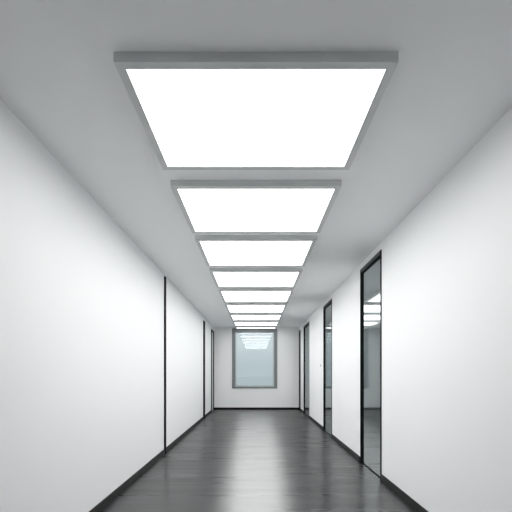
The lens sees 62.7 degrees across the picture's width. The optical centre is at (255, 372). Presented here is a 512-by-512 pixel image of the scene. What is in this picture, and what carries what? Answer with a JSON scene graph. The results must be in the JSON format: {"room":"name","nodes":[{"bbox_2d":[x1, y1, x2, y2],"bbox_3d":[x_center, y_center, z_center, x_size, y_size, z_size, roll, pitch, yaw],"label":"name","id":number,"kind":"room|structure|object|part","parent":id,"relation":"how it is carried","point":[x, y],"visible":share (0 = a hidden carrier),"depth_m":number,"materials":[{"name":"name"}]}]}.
{"room":"office corridor","nodes":[
{"label":"office corridor","id":0,"kind":"room"},
{"bbox_2d":[0,99,213,511],"bbox_3d":[-1.530,-0.130,5.640,0.200,2.800,17.280,0,0,0],"label":"wall","id":1,"kind":"structure","parent":0,"point":[82,304],"depth_m":3.27,"materials":[{"name":"white paint"}]},
{"bbox_2d":[89,410,210,511],"bbox_3d":[-1.423,1.229,5.185,0.014,0.082,16.342,0,0,0],"label":"baseboard","id":2,"kind":"structure","parent":1,"relation":"attached to","point":[105,502],"depth_m":5.02,"materials":[{"name":"black paint"}]},
{"bbox_2d":[164,276,165,453],"bbox_3d":[-1.419,-0.113,6.558,0.022,2.765,0.071,0,0,0],"label":"trim","id":3,"kind":"structure","parent":1,"relation":"attached to","point":[164,276],"depth_m":6.54,"materials":[{"name":"black metal"}]},
{"bbox_2d":[203,320,204,418],"bbox_3d":[-1.419,-0.070,11.498,0.022,2.680,0.273,0,0,0],"label":"trim","id":4,"kind":"structure","parent":1,"relation":"attached to","point":[203,320],"depth_m":11.48,"materials":[{"name":"black metal"}]},
{"bbox_2d":[211,329,213,411],"bbox_3d":[-1.469,-0.059,13.801,0.102,2.658,0.887,0,0,0],"label":"door","id":5,"kind":"structure","parent":1,"relation":"in","point":[212,331],"depth_m":13.90,"materials":[{"name":"black"}]},
{"bbox_2d":[0,0,511,327],"bbox_3d":[0.022,-1.605,5.640,3.305,0.150,17.680,0,0,0],"label":"ceiling","id":6,"kind":"structure","parent":0,"point":[450,83],"depth_m":2.32,"materials":[{"name":"white paint"}]},
{"bbox_2d":[113,52,398,169],"bbox_3d":[0.000,-1.505,2.536,1.359,0.050,1.068,0,0,0],"label":"ceiling light","id":7,"kind":"object","parent":6,"relation":"attached to","point":[196,110],"visible":1,"depth_m":2.31,"materials":[{"name":"white plastic"}]},
{"bbox_2d":[170,180,341,232],"bbox_3d":[0.000,-1.505,3.902,1.359,0.050,1.134,0,0,0],"label":"ceiling light","id":8,"kind":"object","parent":6,"relation":"attached to","point":[207,206],"visible":1,"depth_m":3.71,"materials":[{"name":"white plastic"}]},
{"bbox_2d":[195,235,316,265],"bbox_3d":[0.000,-1.505,5.265,1.359,0.050,1.180,0,0,0],"label":"ceiling light","id":9,"kind":"object","parent":6,"relation":"attached to","point":[216,250],"visible":1,"depth_m":5.06,"materials":[{"name":"white plastic"}]},
{"bbox_2d":[209,268,302,287],"bbox_3d":[0.000,-1.505,6.724,1.359,0.050,1.184,0,0,0],"label":"ceiling light","id":10,"kind":"object","parent":6,"relation":"attached to","point":[222,277],"visible":1,"depth_m":6.55,"materials":[{"name":"white plastic"}]},
{"bbox_2d":[213,272,298,286],"bbox_3d":[0.000,-1.500,6.724,1.266,0.036,1.036,0,0,0],"label":"diffuser","id":11,"kind":"object","parent":10,"relation":"attached to","point":[222,279],"depth_m":6.69,"materials":[{"name":"white plastic"}]},
{"bbox_2d":[218,288,293,301],"bbox_3d":[0.000,-1.505,8.224,1.359,0.050,1.302,0,0,0],"label":"ceiling light","id":12,"kind":"object","parent":6,"relation":"attached to","point":[227,294],"visible":0.96,"depth_m":7.98,"materials":[{"name":"white plastic"}]},
{"bbox_2d":[225,302,286,312],"bbox_3d":[0.000,-1.505,9.780,1.359,0.050,1.255,0,0,0],"label":"ceiling light","id":13,"kind":"object","parent":6,"relation":"attached to","point":[232,307],"visible":1,"depth_m":9.58,"materials":[{"name":"white plastic"}]},
{"bbox_2d":[227,305,284,311],"bbox_3d":[0.000,-1.500,9.780,1.266,0.036,1.040,0,0,0],"label":"diffuser","id":14,"kind":"object","parent":13,"relation":"attached to","point":[231,308],"depth_m":9.73,"materials":[{"name":"white plastic"}]},
{"bbox_2d":[229,313,282,319],"bbox_3d":[0.000,-1.505,11.338,1.359,0.050,1.188,0,0,0],"label":"ceiling light","id":15,"kind":"object","parent":6,"relation":"attached to","point":[234,316],"visible":0.96,"depth_m":11.12,"materials":[{"name":"white plastic"}]},
{"bbox_2d":[232,315,279,319],"bbox_3d":[0.000,-1.500,11.338,1.266,0.036,0.927,0,0,0],"label":"diffuser","id":16,"kind":"object","parent":15,"relation":"attached to","point":[234,317],"depth_m":11.32,"materials":[{"name":"white plastic"}]},
{"bbox_2d":[233,320,278,325],"bbox_3d":[0.000,-1.505,12.800,1.359,0.050,1.121,0,0,0],"label":"ceiling light","id":17,"kind":"object","parent":6,"relation":"attached to","point":[236,322],"visible":1,"depth_m":12.45,"materials":[{"name":"white plastic"}]},
{"bbox_2d":[235,322,276,324],"bbox_3d":[0.000,-1.500,12.800,1.266,0.036,0.810,0,0,0],"label":"diffuser","id":18,"kind":"object","parent":17,"relation":"attached to","point":[236,323],"depth_m":12.70,"materials":[{"name":"white plastic"}]},
{"bbox_2d":[235,326,276,328],"bbox_3d":[0.000,-1.505,13.959,1.359,0.050,0.583,0,0,0],"label":"ceiling light","id":19,"kind":"object","parent":6,"relation":"attached to","point":[236,327],"visible":0.94,"depth_m":13.81,"materials":[{"name":"white plastic"}]},
{"bbox_2d":[214,328,298,406],"bbox_3d":[0.022,-0.130,14.380,3.305,2.800,0.200,0,0,0],"label":"wall","id":20,"kind":"structure","parent":0,"point":[286,394],"depth_m":14.28,"materials":[{"name":"white paint"}]},
{"bbox_2d":[232,329,276,387],"bbox_3d":[-0.046,-0.475,14.341,1.536,2.035,0.158,0,0,0],"label":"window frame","id":21,"kind":"structure","parent":20,"relation":"in","point":[234,331],"depth_m":14.26,"materials":[{"name":"grey metal"}]},
{"bbox_2d":[214,407,298,409],"bbox_3d":[0.022,1.229,14.273,2.905,0.082,0.014,0,0,0],"label":"baseboard","id":22,"kind":"structure","parent":20,"relation":"attached to","point":[215,408],"depth_m":14.27,"materials":[{"name":"black paint"}]},
{"bbox_2d":[101,410,415,511],"bbox_3d":[0.022,1.330,5.640,3.305,0.120,17.680,0,0,0],"label":"floor","id":23,"kind":"structure","parent":0,"point":[232,460],"depth_m":5.28,"materials":[{"name":"grey wood"}]},
{"bbox_2d":[299,107,511,511],"bbox_3d":[1.575,-0.130,5.640,0.200,2.800,17.280,0,0,0],"label":"wall","id":24,"kind":"structure","parent":0,"point":[447,265],"depth_m":3.23,"materials":[{"name":"white paint"}]},
{"bbox_2d":[299,330,300,409],"bbox_3d":[1.465,-0.070,14.074,0.020,2.680,0.344,0,0,0],"label":"trim","id":25,"kind":"structure","parent":24,"relation":"attached to","point":[299,330],"depth_m":14.05,"materials":[{"name":"black metal"}]},
{"bbox_2d":[304,322,308,416],"bbox_3d":[1.522,-0.074,12.285,0.106,2.688,1.383,0,0,0],"label":"door","id":26,"kind":"structure","parent":24,"relation":"in","point":[306,327],"depth_m":12.40,"materials":[{"name":"black glass"}]},
{"bbox_2d":[323,299,331,435],"bbox_3d":[1.522,-0.084,8.662,0.106,2.708,1.026,0,0,0],"label":"door","id":27,"kind":"structure","parent":24,"relation":"in","point":[327,309],"depth_m":8.76,"materials":[{"name":"black glass"}]},
{"bbox_3d":[1.496,-0.058,8.660,0.010,2.620,0.898,0,0,0],"label":"glass pane","id":28,"kind":"part","parent":27,"relation":"part of","materials":[{"name":"clear glass"}]},
{"bbox_2d":[300,408,427,511],"bbox_3d":[1.468,1.229,5.640,0.014,0.082,17.252,0,0,0],"label":"baseboard","id":29,"kind":"structure","parent":24,"relation":"attached to","point":[412,503],"depth_m":4.56,"materials":[{"name":"black paint"}]},
{"bbox_2d":[360,249,381,479],"bbox_3d":[1.522,-0.089,5.428,0.106,2.718,1.001,0,0,0],"label":"door","id":30,"kind":"structure","parent":24,"relation":"in","point":[371,273],"depth_m":5.47,"materials":[{"name":"black glass"}]},
{"label":"outside","id":31,"kind":"structure","parent":0,"visible":0},
{"bbox_2d":[237,377,272,384],"bbox_3d":[0.000,1.820,94.405,120.000,0.100,159.750,0,0,0],"label":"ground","id":32,"kind":"structure","parent":31,"point":[240,380],"depth_m":87.77,"materials":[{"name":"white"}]}
]}

